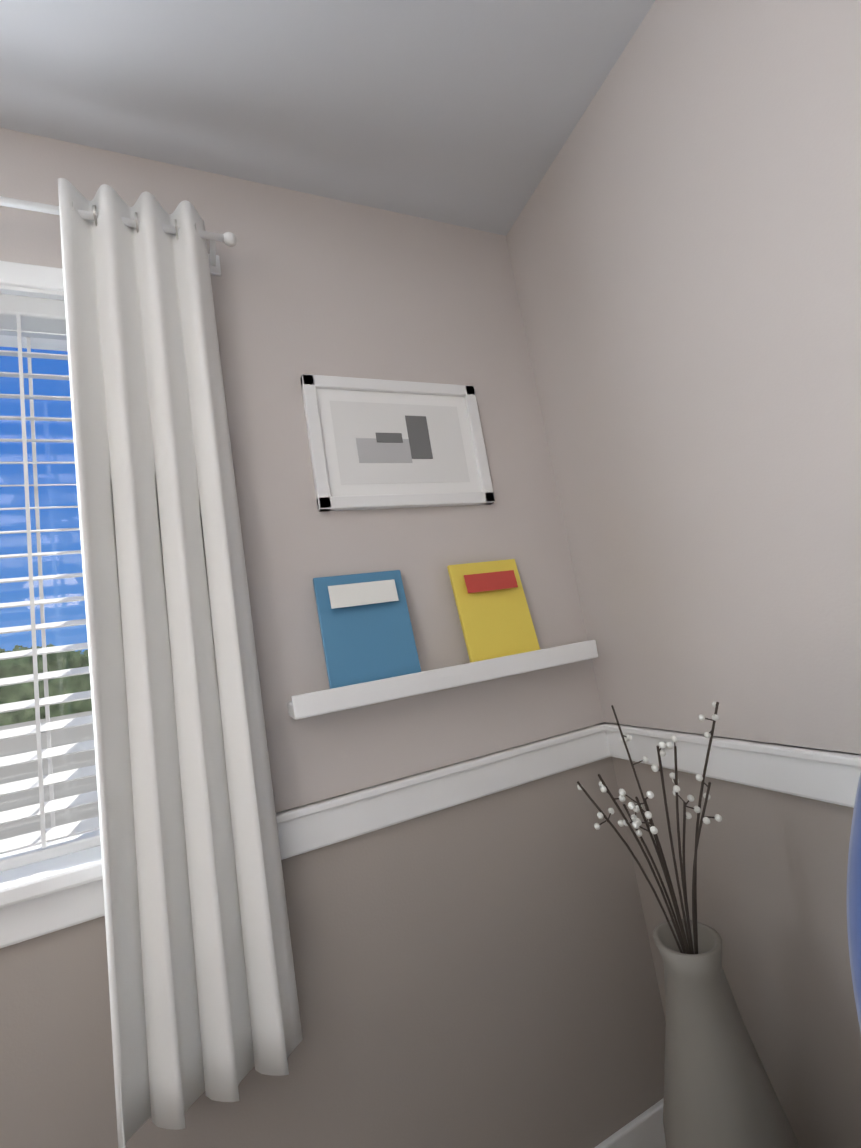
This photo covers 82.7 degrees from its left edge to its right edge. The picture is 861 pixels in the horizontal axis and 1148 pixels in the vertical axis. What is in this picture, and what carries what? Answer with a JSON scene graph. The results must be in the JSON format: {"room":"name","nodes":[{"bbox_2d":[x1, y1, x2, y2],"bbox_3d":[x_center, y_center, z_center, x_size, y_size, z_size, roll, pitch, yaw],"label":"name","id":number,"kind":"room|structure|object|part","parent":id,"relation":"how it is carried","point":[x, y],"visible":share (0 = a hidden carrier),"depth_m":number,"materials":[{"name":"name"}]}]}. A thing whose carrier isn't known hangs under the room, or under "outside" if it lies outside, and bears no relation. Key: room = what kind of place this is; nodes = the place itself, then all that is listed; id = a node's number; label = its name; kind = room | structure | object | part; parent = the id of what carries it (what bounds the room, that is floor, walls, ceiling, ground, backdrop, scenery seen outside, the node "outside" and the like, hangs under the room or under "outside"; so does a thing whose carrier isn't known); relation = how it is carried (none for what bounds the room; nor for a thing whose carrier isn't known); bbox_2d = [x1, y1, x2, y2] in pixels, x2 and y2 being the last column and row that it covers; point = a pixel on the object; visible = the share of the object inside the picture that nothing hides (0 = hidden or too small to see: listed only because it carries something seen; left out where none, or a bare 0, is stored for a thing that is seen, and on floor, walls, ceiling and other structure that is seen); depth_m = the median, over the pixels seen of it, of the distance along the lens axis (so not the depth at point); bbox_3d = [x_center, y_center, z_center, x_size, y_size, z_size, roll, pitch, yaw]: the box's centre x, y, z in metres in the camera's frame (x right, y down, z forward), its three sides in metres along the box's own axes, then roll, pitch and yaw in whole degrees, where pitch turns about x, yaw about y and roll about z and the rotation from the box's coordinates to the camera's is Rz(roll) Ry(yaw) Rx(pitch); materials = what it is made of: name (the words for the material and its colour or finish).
{"room":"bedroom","nodes":[
{"label":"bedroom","id":0,"kind":"room"},
{"bbox_2d":[0,0,654,235],"bbox_3d":[-0.648,-1.282,-0.876,3.860,0.100,4.150,-6,-9,-23],"label":"ceiling","id":1,"kind":"structure","parent":0,"point":[466,113],"depth_m":1.03,"materials":[{"name":"white paint"}]},
{"bbox_2d":[0,127,665,1147],"bbox_3d":[-1.191,0.331,0.742,3.860,2.440,0.200,-6,-9,-23],"label":"wall","id":2,"kind":"structure","parent":0,"point":[478,973],"depth_m":1.10,"materials":[{"name":"paint"}]},
{"bbox_2d":[0,261,102,907],"bbox_3d":[-1.156,0.003,0.761,1.220,1.165,0.185,-6,-9,-23],"label":"window","id":3,"kind":"structure","parent":2,"relation":"in","point":[41,878],"depth_m":0.96,"materials":[{"name":"white plastic"}]},
{"bbox_2d":[0,294,100,871],"bbox_3d":[-1.151,0.011,0.752,1.100,1.068,0.055,-6,-9,-23],"label":"window blinds","id":4,"kind":"object","parent":3,"relation":"attached to","point":[27,317],"visible":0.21,"depth_m":0.90,"materials":[{"name":"white plastic"}]},
{"bbox_2d":[0,178,302,1147],"bbox_3d":[-1.082,0.109,0.654,1.688,1.655,0.126,-6,-9,-23],"label":"curtains","id":5,"kind":"object","parent":2,"relation":"attached to","point":[202,976],"visible":1,"depth_m":0.87,"materials":[{"name":"white fabric"}]},
{"bbox_3d":[-1.210,-0.649,0.772,1.688,0.050,0.099,-6,-9,-23],"label":"rod","id":6,"kind":"part","parent":5,"relation":"part of","materials":[{"name":"white metal"}]},
{"bbox_2d":[0,722,607,948],"bbox_3d":[-1.120,0.595,0.591,3.420,0.085,0.028,-6,-9,-23],"label":"trim","id":7,"kind":"structure","parent":2,"relation":"attached to","point":[319,824],"depth_m":1.03,"materials":[{"name":"white wood"}]},
{"bbox_2d":[300,374,494,511],"bbox_3d":[-0.070,-0.326,1.221,0.460,0.330,0.022,-6,-9,-23],"label":"picture","id":8,"kind":"object","parent":2,"relation":"attached to","point":[381,444],"visible":0.98,"depth_m":1.21,"materials":[{"name":"white"}]},
{"bbox_2d":[287,640,597,719],"bbox_3d":[0.059,0.229,1.117,0.740,0.045,0.100,-6,-9,-23],"label":"shelf ledge","id":9,"kind":"object","parent":2,"relation":"attached to","point":[307,705],"visible":1,"depth_m":1.04,"materials":[{"name":"white wood"}]},
{"bbox_2d":[313,559,539,688],"bbox_3d":[0.007,0.103,1.127,0.515,0.248,0.050,-6,-9,-23],"label":"books","id":10,"kind":"object","parent":9,"relation":"on","point":[367,634],"visible":0.81,"depth_m":1.08,"materials":[{"name":"blue paper"}]},
{"bbox_2d":[594,1098,665,1147],"bbox_3d":[-0.970,1.453,0.484,3.390,0.105,0.014,-6,-9,-23],"label":"baseboard","id":11,"kind":"structure","parent":2,"relation":"attached to","point":[645,1129],"depth_m":1.11,"materials":[{"name":"white"}]},
{"bbox_2d":[506,0,860,1147],"bbox_3d":[1.223,-0.209,-0.321,0.200,2.440,3.750,-6,-9,-23],"label":"wall","id":12,"kind":"structure","parent":0,"point":[684,240],"depth_m":0.94,"materials":[{"name":"paint"}]},
{"bbox_2d":[604,722,860,807],"bbox_3d":[1.165,0.085,-0.406,0.028,0.085,3.750,-6,-9,-23],"label":"trim","id":13,"kind":"structure","parent":12,"relation":"attached to","point":[829,776],"depth_m":0.92,"materials":[{"name":"white wood"}]},
{"bbox_3d":[-0.245,1.202,-1.223,3.860,0.100,4.150,-6,-9,-23],"label":"floor carpet","id":14,"kind":"object","parent":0,"visible":0},
{"bbox_2d":[577,701,799,1147],"bbox_3d":[0.488,0.774,0.840,0.276,1.067,0.230,-6,-9,-23],"label":"vase","id":15,"kind":"object","parent":14,"relation":"on","point":[719,1091],"visible":1,"depth_m":0.80,"materials":[{"name":"grey ceramic"}]},
{"bbox_2d":[846,773,860,1032],"bbox_3d":[0.157,0.457,-0.599,2.082,1.400,1.676,-6,-9,-23],"label":"bed","id":16,"kind":"object","parent":14,"relation":"on","point":[853,900],"visible":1,"depth_m":0.41,"materials":[{"name":"fabric"}]},
{"label":"outside","id":17,"kind":"structure","parent":0,"visible":0},
{"bbox_2d":[0,347,98,839],"bbox_3d":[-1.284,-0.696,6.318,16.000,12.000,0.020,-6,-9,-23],"label":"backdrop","id":18,"kind":"structure","parent":17,"point":[66,608],"depth_m":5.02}
]}

